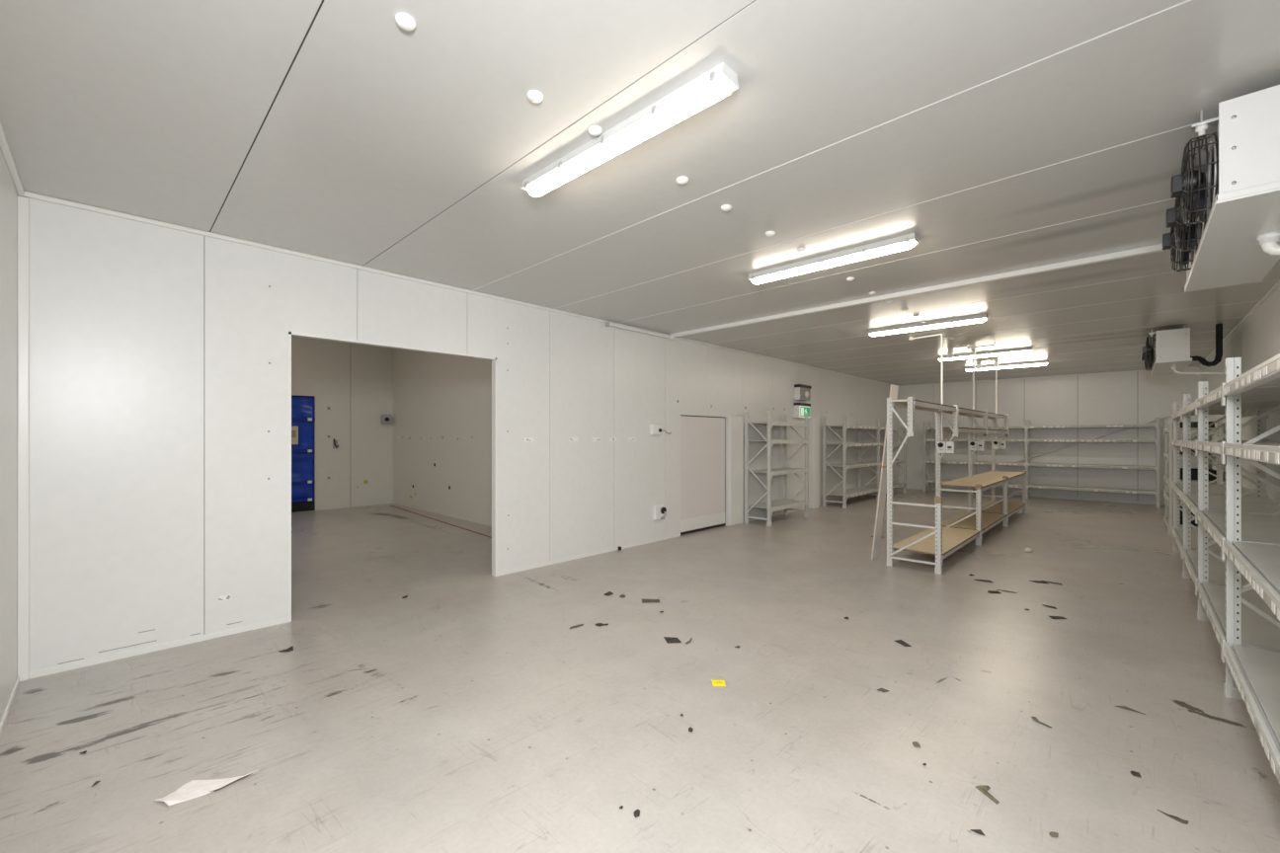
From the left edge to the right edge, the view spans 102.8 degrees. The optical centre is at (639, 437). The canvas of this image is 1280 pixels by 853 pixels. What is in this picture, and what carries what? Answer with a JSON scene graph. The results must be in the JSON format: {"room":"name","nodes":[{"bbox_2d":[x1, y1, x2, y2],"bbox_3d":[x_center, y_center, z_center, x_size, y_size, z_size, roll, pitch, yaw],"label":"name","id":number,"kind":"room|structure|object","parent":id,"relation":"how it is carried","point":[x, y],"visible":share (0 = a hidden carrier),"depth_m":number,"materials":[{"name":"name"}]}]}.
{"room":"cold storage room","nodes":[
{"label":"cold storage room","id":0,"kind":"room"},
{"bbox_2d":[0,148,17,721],"bbox_3d":[-1.801,-0.010,1.101,6.557,3.220,0.085,0,0,44],"label":"wall","id":1,"kind":"structure","parent":0,"point":[8,192],"depth_m":3.04,"materials":[{"name":"grey"}]},
{"bbox_2d":[0,676,19,735],"bbox_3d":[-1.767,1.580,1.135,6.354,0.040,0.012,0,0,44],"label":"baseboard","id":2,"kind":"structure","parent":1,"relation":"attached to","point":[12,696],"depth_m":3.00,"materials":[{"name":"white"}]},
{"bbox_2d":[0,121,24,194],"bbox_3d":[-1.760,-1.605,1.141,6.352,0.030,0.030,0,0,44],"label":"trim","id":3,"kind":"structure","parent":1,"relation":"attached to","point":[4,146],"depth_m":2.96,"materials":[{"name":"white"}]},
{"bbox_2d":[291,335,393,510],"bbox_3d":[-8.711,-0.650,9.610,0.120,4.500,7.770,0,0,44],"label":"wall","id":4,"kind":"structure","parent":0,"point":[351,385],"depth_m":11.69,"materials":[{"name":"grey"}]},
{"bbox_2d":[291,396,314,512],"bbox_3d":[-7.718,0.352,10.673,0.105,2.487,1.582,0,0,44],"label":"door","id":5,"kind":"structure","parent":4,"relation":"in","point":[302,408],"depth_m":11.09,"materials":[{"name":"blue"}]},
{"bbox_2d":[332,438,338,448],"bbox_3d":[-6.818,0.131,11.466,0.074,0.218,0.111,0,0,44],"label":"wall latch","id":6,"kind":"structure","parent":4,"relation":"attached to","point":[335,442],"depth_m":11.46,"materials":[{"name":"grey plastic"}]},
{"bbox_2d":[380,414,391,424],"bbox_3d":[-6.053,-0.430,12.207,0.150,0.220,0.220,0,0,44],"label":"box","id":7,"kind":"object","parent":4,"relation":"attached to","point":[384,419],"visible":1,"depth_m":12.17,"materials":[{"name":"grey plastic"}]},
{"bbox_2d":[393,348,491,526],"bbox_3d":[-3.270,-0.650,9.817,7.635,4.500,0.086,0,0,44],"label":"wall","id":8,"kind":"structure","parent":0,"point":[442,403],"depth_m":10.49,"materials":[{"name":"grey"}]},
{"bbox_2d":[19,195,898,671],"bbox_3d":[1.133,-0.650,8.832,0.105,4.500,20.300,0,0,44],"label":"wall","id":9,"kind":"structure","parent":0,"point":[159,356],"depth_m":4.20,"materials":[{"name":"grey"}]},
{"bbox_2d":[17,195,29,682],"bbox_3d":[-4.053,0.010,3.361,0.028,3.180,0.050,0,0,44],"label":"trim","id":10,"kind":"structure","parent":9,"relation":"attached to","point":[23,202],"depth_m":3.35,"materials":[{"name":"white"}]},
{"bbox_2d":[29,617,290,678],"bbox_3d":[-3.541,1.577,3.911,0.004,0.045,1.453,0,0,44],"label":"baseboard","id":11,"kind":"structure","parent":9,"relation":"attached to","point":[45,672],"depth_m":3.81,"materials":[{"name":"white"}]},
{"bbox_2d":[288,330,496,622],"bbox_3d":[-2.373,0.340,5.182,0.081,2.520,2.018,0,0,44],"label":"trim","id":12,"kind":"structure","parent":9,"relation":"attached to","point":[494,360],"depth_m":5.25,"materials":[{"name":"white"}]},
{"bbox_2d":[17,191,899,387],"bbox_3d":[2.036,-1.603,9.688,0.030,0.035,17.613,0,0,44],"label":"trim","id":13,"kind":"structure","parent":9,"relation":"attached to","point":[27,194],"depth_m":4.57,"materials":[{"name":"white"}]},
{"bbox_2d":[496,533,680,576],"bbox_3d":[-0.499,1.577,7.072,0.004,0.045,3.320,0,0,44],"label":"baseboard","id":14,"kind":"structure","parent":9,"relation":"attached to","point":[675,535],"depth_m":6.75,"materials":[{"name":"white"}]},
{"bbox_2d":[652,504,666,520],"bbox_3d":[0.313,1.150,7.830,0.123,0.220,0.220,0,0,44],"label":"power outlet","id":15,"kind":"object","parent":9,"relation":"attached to","point":[659,512],"visible":1,"depth_m":7.81,"materials":[{"name":"white plastic"}]},
{"bbox_2d":[649,423,669,435],"bbox_3d":[0.269,-0.120,7.812,0.095,0.166,0.429,0,0,44],"label":"wall switch","id":16,"kind":"object","parent":9,"relation":"attached to","point":[655,429],"visible":1,"depth_m":7.72,"materials":[{"name":"white plastic"}]},
{"bbox_2d":[680,414,725,535],"bbox_3d":[1.072,0.550,8.821,0.084,2.100,1.600,0,0,44],"label":"door","id":17,"kind":"structure","parent":9,"relation":"in","point":[702,439],"depth_m":8.77,"materials":[{"name":"white metal"}]},
{"bbox_2d":[727,415,743,526],"bbox_3d":[1.767,0.608,9.387,0.060,1.985,0.430,0,0,44],"label":"trim","id":18,"kind":"structure","parent":9,"relation":"attached to","point":[735,424],"depth_m":9.34,"materials":[{"name":"white"}]},
{"bbox_2d":[793,402,810,418],"bbox_3d":[3.552,-0.583,11.188,0.135,0.325,0.570,0,0,44],"label":"exit sign","id":19,"kind":"object","parent":9,"relation":"attached to","point":[799,409],"visible":0.94,"depth_m":11.03,"materials":[{"name":"white plastic"}]},
{"bbox_2d":[794,384,811,400],"bbox_3d":[3.585,-0.978,11.191,0.180,0.335,0.540,0,0,44],"label":"emergency light","id":20,"kind":"object","parent":9,"relation":"attached to","point":[802,392],"visible":1,"depth_m":11.06,"materials":[{"name":"white plastic"}]},
{"bbox_2d":[808,418,818,508],"bbox_3d":[3.952,0.585,11.608,0.130,2.030,0.270,0,0,44],"label":"trim","id":21,"kind":"structure","parent":9,"relation":"attached to","point":[813,423],"depth_m":11.51,"materials":[{"name":"white"}]},
{"bbox_2d":[743,488,894,522],"bbox_3d":[5.016,1.577,12.805,0.004,0.045,8.990,0,0,44],"label":"baseboard","id":22,"kind":"structure","parent":9,"relation":"attached to","point":[781,513],"depth_m":11.20,"materials":[{"name":"white"}]},
{"bbox_2d":[0,488,1279,852],"bbox_3d":[0.641,1.675,9.236,14.517,0.150,20.600,0,0,44],"label":"floor","id":23,"kind":"structure","parent":0,"point":[465,712],"depth_m":3.04,"materials":[{"name":"concrete"}]},
{"bbox_2d":[153,769,259,805],"bbox_3d":[-1.987,1.591,2.353,0.175,0.016,0.365,0,0,44],"label":"card","id":24,"kind":"object","parent":23,"relation":"on","point":[194,789],"visible":1,"depth_m":2.32,"materials":[{"name":"white"}]},
{"bbox_2d":[279,646,293,651],"bbox_3d":[-2.637,1.594,3.834,0.067,0.011,0.101,0,0,27],"label":"scrap","id":25,"kind":"object","parent":23,"relation":"on","point":[290,648],"visible":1,"depth_m":3.83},
{"bbox_2d":[391,505,491,538],"bbox_3d":[-3.993,1.599,9.948,0.045,0.001,5.566,0,0,-42],"label":"baseboard","id":26,"kind":"structure","parent":23,"relation":"on","point":[391,506],"depth_m":9.51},
{"bbox_2d":[633,809,639,817],"bbox_3d":[-0.013,1.594,2.167,0.028,0.011,0.042,0,0,-12],"label":"scrap","id":27,"kind":"object","parent":23,"relation":"on","point":[636,813],"visible":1,"depth_m":2.17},
{"bbox_2d":[641,598,659,602],"bbox_3d":[0.106,1.594,4.989,0.177,0.011,0.091,0,0,-1],"label":"scrap","id":28,"kind":"object","parent":23,"relation":"on","point":[643,600],"visible":1,"depth_m":4.99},
{"bbox_2d":[663,637,681,643],"bbox_3d":[0.256,1.594,4.021,0.127,0.011,0.102,0,0,-3],"label":"scrap","id":29,"kind":"object","parent":23,"relation":"on","point":[669,640],"visible":1,"depth_m":4.02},
{"bbox_2d":[711,680,725,686],"bbox_3d":[0.511,1.598,3.326,0.086,0.002,0.082,0,0,1],"label":"card","id":30,"kind":"object","parent":23,"relation":"on","point":[714,682],"visible":1,"depth_m":3.32,"materials":[{"name":"yellow"}]},
{"bbox_2d":[744,410,808,526],"bbox_3d":[2.670,0.560,9.900,0.552,2.080,1.533,0,0,44],"label":"storage rack","id":31,"kind":"object","parent":23,"relation":"on","point":[783,504],"visible":1,"depth_m":9.63,"materials":[{"name":"grey"}]},
{"bbox_2d":[748,468,803,473],"bbox_3d":[2.670,0.634,9.900,0.476,0.019,1.404,0,0,44],"label":"shelf","id":32,"kind":"object","parent":31,"relation":"attached to","point":[773,470],"depth_m":9.76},
{"bbox_2d":[748,498,805,508],"bbox_3d":[2.670,1.284,9.900,0.476,0.019,1.404,0,0,44],"label":"shelf","id":33,"kind":"object","parent":31,"relation":"attached to","point":[782,503],"depth_m":9.79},
{"bbox_2d":[822,416,906,507],"bbox_3d":[5.973,0.560,13.334,0.552,2.080,4.363,0,0,44],"label":"storage rack","id":34,"kind":"object","parent":23,"relation":"on","point":[859,491],"visible":0.81,"depth_m":12.48,"materials":[{"name":"grey"}]},
{"bbox_2d":[826,462,875,467],"bbox_3d":[5.228,0.659,12.559,0.476,0.019,2.084,0,0,44],"label":"shelf","id":35,"kind":"object","parent":34,"relation":"attached to","point":[851,464],"depth_m":12.27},
{"bbox_2d":[826,487,876,495],"bbox_3d":[5.228,1.329,12.559,0.476,0.019,2.084,0,0,44],"label":"shelf","id":36,"kind":"object","parent":34,"relation":"attached to","point":[854,491],"depth_m":12.39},
{"bbox_2d":[861,482,904,488],"bbox_3d":[6.719,1.329,14.108,0.476,0.019,2.084,0,0,44],"label":"shelf","id":37,"kind":"object","parent":34,"relation":"attached to","point":[895,485],"depth_m":14.06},
{"bbox_2d":[871,384,898,560],"bbox_3d":[3.174,0.464,6.632,0.264,2.269,0.244,0,0,44],"label":"plank","id":38,"kind":"object","parent":23,"relation":"on","point":[894,388],"visible":0.79,"depth_m":6.62,"materials":[{"name":"white laminate"}]},
{"bbox_2d":[894,640,911,646],"bbox_3d":[2.036,1.594,3.960,0.054,0.011,0.121,0,0,-13],"label":"scrap","id":39,"kind":"object","parent":23,"relation":"on","point":[901,642],"visible":1,"depth_m":3.96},
{"bbox_2d":[912,741,920,747],"bbox_3d":[1.434,1.594,2.654,0.030,0.011,0.042,0,0,7],"label":"scrap","id":40,"kind":"object","parent":23,"relation":"on","point":[916,744],"visible":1,"depth_m":2.65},
{"bbox_2d":[886,397,1026,574],"bbox_3d":[5.600,0.555,8.558,0.617,2.090,6.689,0,0,44],"label":"storage rack","id":41,"kind":"object","parent":23,"relation":"on","point":[943,539],"visible":0.99,"depth_m":7.73,"materials":[{"name":"grey"}]},
{"bbox_2d":[896,400,956,407],"bbox_3d":[3.950,-0.455,7.066,0.275,0.018,2.090,0,0,44],"label":"shelf","id":42,"kind":"object","parent":41,"relation":"attached to","point":[918,402],"depth_m":6.70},
{"bbox_2d":[943,427,985,429],"bbox_3d":[5.475,-0.144,8.651,0.275,0.018,2.090,0,0,44],"label":"shelf","id":43,"kind":"object","parent":41,"relation":"attached to","point":[943,428],"depth_m":8.23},
{"bbox_2d":[958,406,985,412],"bbox_3d":[5.475,-0.455,8.651,0.275,0.018,2.090,0,0,44],"label":"shelf","id":44,"kind":"object","parent":41,"relation":"attached to","point":[959,409],"depth_m":8.31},
{"bbox_2d":[970,829,985,836],"bbox_3d":[1.365,1.594,2.067,0.048,0.011,0.017,0,0,22],"label":"scrap","id":45,"kind":"object","parent":23,"relation":"on","point":[980,832],"visible":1,"depth_m":2.07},
{"bbox_2d":[975,785,999,804],"bbox_3d":[1.567,1.594,2.283,0.063,0.011,0.111,0,0,-2],"label":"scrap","id":46,"kind":"object","parent":23,"relation":"on","point":[984,789],"visible":1,"depth_m":2.30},
{"bbox_2d":[987,590,1000,593],"bbox_3d":[3.650,1.594,5.266,0.120,0.011,0.084,0,0,28],"label":"scrap","id":47,"kind":"object","parent":23,"relation":"on","point":[993,592],"visible":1,"depth_m":5.27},
{"bbox_2d":[1031,717,1051,727],"bbox_3d":[2.245,1.594,2.863,0.039,0.011,0.110,0,0,-5],"label":"scrap","id":48,"kind":"object","parent":23,"relation":"on","point":[1033,718],"visible":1,"depth_m":2.87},
{"bbox_2d":[923,417,1160,507],"bbox_3d":[10.232,0.570,13.483,4.873,2.060,0.552,0,0,44],"label":"storage rack","id":49,"kind":"object","parent":23,"relation":"on","point":[1027,464],"visible":0.98,"depth_m":12.91,"materials":[{"name":"grey"}]},
{"bbox_2d":[928,479,1022,484],"bbox_3d":[9.363,1.254,14.318,2.334,0.019,0.476,0,0,44],"label":"shelf","id":50,"kind":"object","parent":49,"relation":"attached to","point":[929,480],"depth_m":14.76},
{"bbox_2d":[941,460,1025,463],"bbox_3d":[9.363,0.684,14.318,2.334,0.019,0.476,0,0,44],"label":"shelf","id":51,"kind":"object","parent":49,"relation":"attached to","point":[942,461],"depth_m":14.26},
{"bbox_2d":[1030,483,1155,491],"bbox_3d":[11.096,1.254,12.651,2.344,0.019,0.476,0,0,44],"label":"shelf","id":52,"kind":"object","parent":49,"relation":"attached to","point":[1035,486],"depth_m":12.57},
{"bbox_2d":[1040,463,1155,467],"bbox_3d":[11.096,0.684,12.651,2.344,0.019,0.476,0,0,44],"label":"shelf","id":53,"kind":"object","parent":49,"relation":"attached to","point":[1042,464],"depth_m":12.63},
{"bbox_2d":[1048,831,1058,837],"bbox_3d":[1.661,1.594,2.053,0.029,0.011,0.030,0,0,44],"label":"scrap","id":54,"kind":"object","parent":23,"relation":"on","point":[1052,834],"visible":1,"depth_m":2.05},
{"bbox_2d":[1048,616,1067,619],"bbox_3d":[3.698,1.594,4.526,0.126,0.011,0.058,0,0,-1],"label":"scrap","id":55,"kind":"object","parent":23,"relation":"on","point":[1053,617],"visible":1,"depth_m":4.52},
{"bbox_2d":[1115,706,1145,715],"bbox_3d":[2.873,1.594,2.997,0.134,0.011,0.022,0,0,44],"label":"scrap","id":56,"kind":"object","parent":23,"relation":"on","point":[1123,707],"visible":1,"depth_m":3.00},
{"bbox_2d":[1130,770,1141,777],"bbox_3d":[2.348,1.594,2.421,0.038,0.011,0.036,0,0,44],"label":"scrap","id":57,"kind":"object","parent":23,"relation":"on","point":[1134,773],"visible":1,"depth_m":2.42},
{"bbox_2d":[1157,809,1188,824],"bbox_3d":[2.239,1.594,2.150,0.033,0.011,0.093,0,0,-44],"label":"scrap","id":58,"kind":"object","parent":23,"relation":"on","point":[1177,819],"visible":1,"depth_m":2.14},
{"bbox_2d":[1163,420,1223,535],"bbox_3d":[9.383,0.670,8.700,0.612,1.860,1.513,0,0,44],"label":"storage rack","id":59,"kind":"object","parent":23,"relation":"on","point":[1168,428],"visible":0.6,"depth_m":8.35,"materials":[{"name":"grey"}]},
{"bbox_2d":[1179,500,1198,526],"bbox_3d":[9.394,1.273,8.696,0.468,0.380,0.648,0,0,44],"label":"plastic crate","id":60,"kind":"object","parent":59,"relation":"on","point":[1180,512],"visible":0.07,"depth_m":8.56,"materials":[{"name":"black"}]},
{"bbox_2d":[1166,476,1216,483],"bbox_3d":[9.383,0.715,8.700,0.536,0.019,1.384,0,0,44],"label":"shelf","id":61,"kind":"object","parent":59,"relation":"attached to","point":[1167,477],"depth_m":8.39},
{"bbox_2d":[1168,468,1216,480],"bbox_3d":[9.394,0.623,8.696,0.528,0.160,0.728,0,0,44],"label":"plastic crate","id":62,"kind":"object","parent":59,"relation":"on","point":[1194,472],"visible":0.48,"depth_m":8.43,"materials":[{"name":"black"}]},
{"bbox_2d":[1179,447,1211,455],"bbox_3d":[9.394,0.233,8.696,0.488,0.100,0.688,0,0,44],"label":"plastic crate","id":63,"kind":"object","parent":59,"relation":"on","point":[1180,452],"visible":0.09,"depth_m":8.54,"materials":[{"name":"black"}]},
{"bbox_2d":[1179,421,1214,427],"bbox_3d":[9.394,-0.207,8.696,0.488,0.100,0.688,0,0,44],"label":"plastic crate","id":64,"kind":"object","parent":59,"relation":"on","point":[1193,424],"visible":0.25,"depth_m":8.45,"materials":[{"name":"black"}]},
{"bbox_2d":[1179,427,1214,429],"bbox_3d":[9.383,-0.145,8.700,0.536,0.019,1.384,0,0,44],"label":"shelf","id":65,"kind":"object","parent":59,"relation":"attached to","point":[1179,428],"depth_m":8.28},
{"bbox_2d":[1171,353,1279,785],"bbox_3d":[5.130,0.555,4.293,0.632,2.090,7.463,0,0,44],"label":"storage rack","id":66,"kind":"object","parent":23,"relation":"on","point":[1232,559],"visible":1,"depth_m":3.24,"materials":[{"name":"grey"}]},
{"bbox_2d":[1176,528,1221,553],"bbox_3d":[7.053,1.274,6.293,0.556,0.019,1.784,0,0,44],"label":"shelf","id":67,"kind":"object","parent":66,"relation":"attached to","point":[1215,547],"depth_m":6.27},
{"bbox_2d":[1176,482,1256,496],"bbox_3d":[7.053,0.644,6.293,0.556,0.019,1.784,0,0,44],"label":"shelf","id":68,"kind":"object","parent":66,"relation":"attached to","point":[1220,489],"depth_m":6.26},
{"bbox_2d":[1186,549,1253,589],"bbox_3d":[5.771,1.274,4.960,0.556,0.019,1.784,0,0,44],"label":"shelf","id":69,"kind":"object","parent":66,"relation":"attached to","point":[1217,569],"depth_m":4.94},
{"bbox_2d":[1191,408,1256,415],"bbox_3d":[7.053,-0.310,6.293,0.556,0.019,1.784,0,0,44],"label":"shelf","id":70,"kind":"object","parent":66,"relation":"attached to","point":[1213,412],"depth_m":6.11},
{"bbox_2d":[1186,493,1279,514],"bbox_3d":[5.771,0.644,4.960,0.556,0.019,1.784,0,0,44],"label":"shelf","id":71,"kind":"object","parent":66,"relation":"attached to","point":[1260,504],"depth_m":4.87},
{"bbox_2d":[1201,510,1279,546],"bbox_3d":[4.488,0.644,3.626,0.556,0.019,1.784,0,0,44],"label":"shelf","id":72,"kind":"object","parent":66,"relation":"attached to","point":[1257,528],"depth_m":3.67,"materials":[{"name":"metal"}]},
{"bbox_2d":[1201,582,1279,652],"bbox_3d":[4.488,1.274,3.626,0.556,0.019,1.784,0,0,44],"label":"shelf","id":73,"kind":"object","parent":66,"relation":"attached to","point":[1257,632],"depth_m":3.55,"materials":[{"name":"metal"}]},
{"bbox_2d":[1208,400,1279,410],"bbox_3d":[5.771,-0.310,4.960,0.556,0.019,1.784,0,0,44],"label":"shelf","id":74,"kind":"object","parent":66,"relation":"attached to","point":[1258,405],"depth_m":4.95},
{"bbox_2d":[1216,441,1279,442],"bbox_3d":[5.771,0.050,4.960,0.556,0.019,1.784,0,0,44],"label":"shelf","id":75,"kind":"object","parent":66,"relation":"attached to","point":[1217,441],"depth_m":4.60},
{"bbox_2d":[1217,386,1279,402],"bbox_3d":[4.488,-0.310,3.626,0.556,0.019,1.784,0,0,44],"label":"shelf","id":76,"kind":"object","parent":66,"relation":"attached to","point":[1272,393],"depth_m":3.58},
{"bbox_2d":[1232,541,1279,594],"bbox_3d":[3.205,0.644,2.293,0.556,0.019,1.784,0,0,44],"label":"shelf","id":77,"kind":"object","parent":66,"relation":"attached to","point":[1264,559],"depth_m":2.68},
{"bbox_2d":[1232,644,1279,745],"bbox_3d":[3.205,1.274,2.293,0.556,0.019,1.784,0,0,44],"label":"shelf","id":78,"kind":"object","parent":66,"relation":"attached to","point":[1259,670],"depth_m":2.68,"materials":[{"name":"metal"}]},
{"bbox_2d":[1241,442,1279,444],"bbox_3d":[4.488,0.050,3.626,0.556,0.019,1.784,0,0,44],"label":"shelf","id":79,"kind":"object","parent":66,"relation":"attached to","point":[1241,442],"depth_m":3.19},
{"bbox_2d":[1256,444,1279,446],"bbox_3d":[3.205,0.050,2.293,0.556,0.019,1.784,0,0,44],"label":"shelf","id":80,"kind":"object","parent":66,"relation":"attached to","point":[1256,444],"depth_m":2.76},
{"bbox_2d":[1257,377,1279,387],"bbox_3d":[3.205,-0.310,2.293,0.556,0.019,1.784,0,0,44],"label":"shelf","id":81,"kind":"object","parent":66,"relation":"attached to","point":[1276,382],"depth_m":2.86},
{"bbox_2d":[0,0,1279,386],"bbox_3d":[4.334,-1.669,7.478,6.557,0.102,17.813,0,0,44],"label":"ceiling","id":82,"kind":"structure","parent":0,"point":[1003,135],"depth_m":2.87,"materials":[{"name":"grey"}]},
{"bbox_2d":[395,12,415,31],"bbox_3d":[-0.912,-1.609,1.987,0.076,0.026,0.075,0,0,44],"label":"cap","id":83,"kind":"object","parent":82,"relation":"attached to","point":[404,21],"visible":1,"depth_m":1.97,"materials":[{"name":"white plastic"}]},
{"bbox_2d":[526,89,543,102],"bbox_3d":[-0.498,-1.609,2.422,0.076,0.026,0.075,0,0,44],"label":"cap","id":84,"kind":"object","parent":82,"relation":"attached to","point":[533,96],"visible":1,"depth_m":2.40,"materials":[{"name":"white plastic"}]},
{"bbox_2d":[587,125,602,136],"bbox_3d":[-0.236,-1.609,2.690,0.076,0.026,0.075,0,0,44],"label":"cap","id":85,"kind":"object","parent":82,"relation":"attached to","point":[595,130],"visible":1,"depth_m":2.67,"materials":[{"name":"white plastic"}]},
{"bbox_2d":[520,62,738,196],"bbox_3d":[-0.152,-1.573,2.755,1.502,0.101,0.141,0,0,43],"label":"light","id":86,"kind":"object","parent":82,"relation":"attached to","point":[720,81],"visible":1,"depth_m":2.56,"materials":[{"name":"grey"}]},
{"bbox_2d":[676,176,688,184],"bbox_3d":[0.267,-1.609,3.212,0.076,0.026,0.075,0,0,44],"label":"cap","id":87,"kind":"object","parent":82,"relation":"attached to","point":[681,180],"visible":1,"depth_m":3.19,"materials":[{"name":"white plastic"}]},
{"bbox_2d":[720,204,731,211],"bbox_3d":[0.606,-1.609,3.594,0.076,0.026,0.075,0,0,44],"label":"cap","id":88,"kind":"object","parent":82,"relation":"attached to","point":[726,207],"visible":1,"depth_m":3.57,"materials":[{"name":"white plastic"}]},
{"bbox_2d":[765,231,775,237],"bbox_3d":[1.029,-1.609,4.048,0.076,0.026,0.075,0,0,44],"label":"cap","id":89,"kind":"object","parent":82,"relation":"attached to","point":[768,233],"visible":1,"depth_m":4.03,"materials":[{"name":"white plastic"}]},
{"bbox_2d":[797,247,805,252],"bbox_3d":[1.386,-1.609,4.397,0.076,0.026,0.075,0,0,44],"label":"cap","id":90,"kind":"object","parent":82,"relation":"attached to","point":[800,250],"visible":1,"depth_m":4.38,"materials":[{"name":"white plastic"}]},
{"bbox_2d":[747,233,919,284],"bbox_3d":[1.665,-1.573,4.601,1.502,0.101,0.141,0,0,43],"label":"light","id":91,"kind":"object","parent":82,"relation":"attached to","point":[906,242],"visible":1,"depth_m":4.47,"materials":[{"name":"white plastic"}]},
{"bbox_2d":[605,243,1164,340],"bbox_3d":[1.975,-1.575,5.691,5.435,0.089,1.440,0,0,44],"label":"conduit","id":92,"kind":"object","parent":82,"relation":"attached to","point":[1158,248],"visible":0.9,"depth_m":5.47,"materials":[{"name":"white"}]},
{"bbox_2d":[867,314,988,336],"bbox_3d":[4.026,-1.573,7.242,1.502,0.101,0.141,0,0,43],"label":"light","id":93,"kind":"object","parent":82,"relation":"attached to","point":[974,319],"visible":1,"depth_m":7.14,"materials":[{"name":"white plastic"}]},
{"bbox_2d":[908,333,954,453],"bbox_3d":[4.530,-0.690,7.989,0.131,1.860,0.668,0,0,-37],"label":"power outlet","id":94,"kind":"object","parent":82,"relation":"hanging from","point":[942,446],"visible":1,"depth_m":7.87,"materials":[{"name":"white plastic"}]},
{"bbox_2d":[947,342,995,450],"bbox_3d":[6.049,-0.690,9.267,0.490,1.860,1.092,0,0,5],"label":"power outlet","id":95,"kind":"object","parent":82,"relation":"hanging from","point":[974,445],"visible":1,"depth_m":9.45,"materials":[{"name":"white plastic"}]},
{"bbox_2d":[937,347,1032,361],"bbox_3d":[6.510,-1.573,9.723,1.502,0.101,0.141,0,0,43],"label":"light","id":96,"kind":"object","parent":82,"relation":"attached to","point":[1022,350],"visible":0.93,"depth_m":9.58,"materials":[{"name":"white plastic"}]},
{"bbox_2d":[976,362,1005,448],"bbox_3d":[7.625,-0.690,11.115,0.146,1.860,0.542,0,0,-37],"label":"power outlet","id":97,"kind":"object","parent":82,"relation":"hanging from","point":[997,443],"visible":1,"depth_m":11.04,"materials":[{"name":"white plastic"}]},
{"bbox_2d":[964,360,1048,371],"bbox_3d":[8.056,-1.573,11.287,1.502,0.101,0.141,0,0,44],"label":"light","id":98,"kind":"object","parent":82,"relation":"attached to","point":[1041,362],"visible":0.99,"depth_m":11.14,"materials":[{"name":"white plastic"}]},
{"bbox_2d":[1141,324,1192,375],"bbox_3d":[8.259,-1.351,8.061,0.495,0.545,1.990,0,0,44],"label":"cooler","id":99,"kind":"object","parent":82,"relation":"attached to","point":[1169,348],"visible":1,"depth_m":7.38,"materials":[{"name":"white metal"}]},
{"bbox_2d":[1151,357,1192,375],"bbox_3d":[8.306,-1.099,8.016,0.365,0.042,1.990,0,0,44],"label":"drip tray","id":100,"kind":"object","parent":99,"relation":"on","point":[1162,365],"depth_m":7.59,"materials":[{"name":"white metal"}]},
{"bbox_2d":[1171,364,1243,374],"bbox_3d":[8.112,-0.982,7.321,0.698,0.216,0.060,0,0,44],"label":"drain pipe","id":101,"kind":"object","parent":99,"relation":"attached to","point":[1173,367],"visible":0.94,"depth_m":7.42,"materials":[{"name":"white plastic"}]},
{"bbox_2d":[1190,323,1222,366],"bbox_3d":[8.175,-1.321,7.399,0.344,0.597,0.076,0,0,44],"label":"insulated pipe","id":102,"kind":"object","parent":82,"relation":"attached to","point":[1219,327],"visible":0.91,"depth_m":7.30,"materials":[{"name":"black"}]},
{"bbox_2d":[1162,84,1279,292],"bbox_3d":[3.431,-1.351,2.992,0.495,0.545,1.990,0,0,44],"label":"cooler","id":103,"kind":"object","parent":82,"relation":"attached to","point":[1229,198],"visible":1,"depth_m":2.54,"materials":[{"name":"white metal"}]},
{"bbox_2d":[1184,180,1279,292],"bbox_3d":[3.478,-1.099,2.947,0.365,0.042,1.990,0,0,44],"label":"drip tray","id":104,"kind":"object","parent":103,"relation":"on","point":[1229,253],"depth_m":2.77,"materials":[{"name":"white metal"}]},
{"bbox_2d":[1256,231,1279,255],"bbox_3d":[3.535,-1.007,2.524,0.634,0.144,0.088,0,0,44],"label":"drain pipe","id":105,"kind":"object","parent":103,"relation":"attached to","point":[1268,242],"visible":1,"depth_m":2.69,"materials":[{"name":"white plastic"}]},
{"bbox_2d":[898,367,1199,502],"bbox_3d":[10.469,-0.010,13.855,6.557,3.220,0.085,0,0,44],"label":"wall","id":106,"kind":"structure","parent":0,"point":[1135,397],"depth_m":13.26,"materials":[{"name":"grey"}]},
{"bbox_2d":[898,486,1164,505],"bbox_3d":[10.424,1.570,13.825,6.382,0.060,0.020,0,0,44],"label":"baseboard","id":107,"kind":"structure","parent":106,"relation":"attached to","point":[912,488],"depth_m":13.20,"materials":[{"name":"white"}]},
{"bbox_2d":[899,366,1198,387],"bbox_3d":[10.420,-1.605,13.822,6.382,0.030,0.030,0,0,44],"label":"trim","id":108,"kind":"structure","parent":106,"relation":"attached to","point":[1188,366],"depth_m":13.56,"materials":[{"name":"white"}]},
{"bbox_2d":[1013,414,1171,462],"bbox_3d":[11.396,0.044,12.832,3.606,1.430,0.100,0,0,44],"label":"brace","id":109,"kind":"object","parent":106,"relation":"attached to","point":[1152,421],"visible":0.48,"depth_m":12.80,"materials":[{"name":"white plastic"}]},
{"bbox_2d":[1200,285,1279,502],"bbox_3d":[6.655,-0.010,5.245,0.085,3.220,17.813,0,0,44],"label":"wall","id":110,"kind":"structure","parent":0,"point":[1256,340],"depth_m":6.50,"materials":[{"name":"grey"}]},
{"bbox_2d":[1198,279,1279,367],"bbox_3d":[6.614,-1.605,5.285,0.030,0.030,17.613,0,0,44],"label":"trim","id":111,"kind":"structure","parent":110,"relation":"attached to","point":[1277,283],"depth_m":6.51,"materials":[{"name":"white"}]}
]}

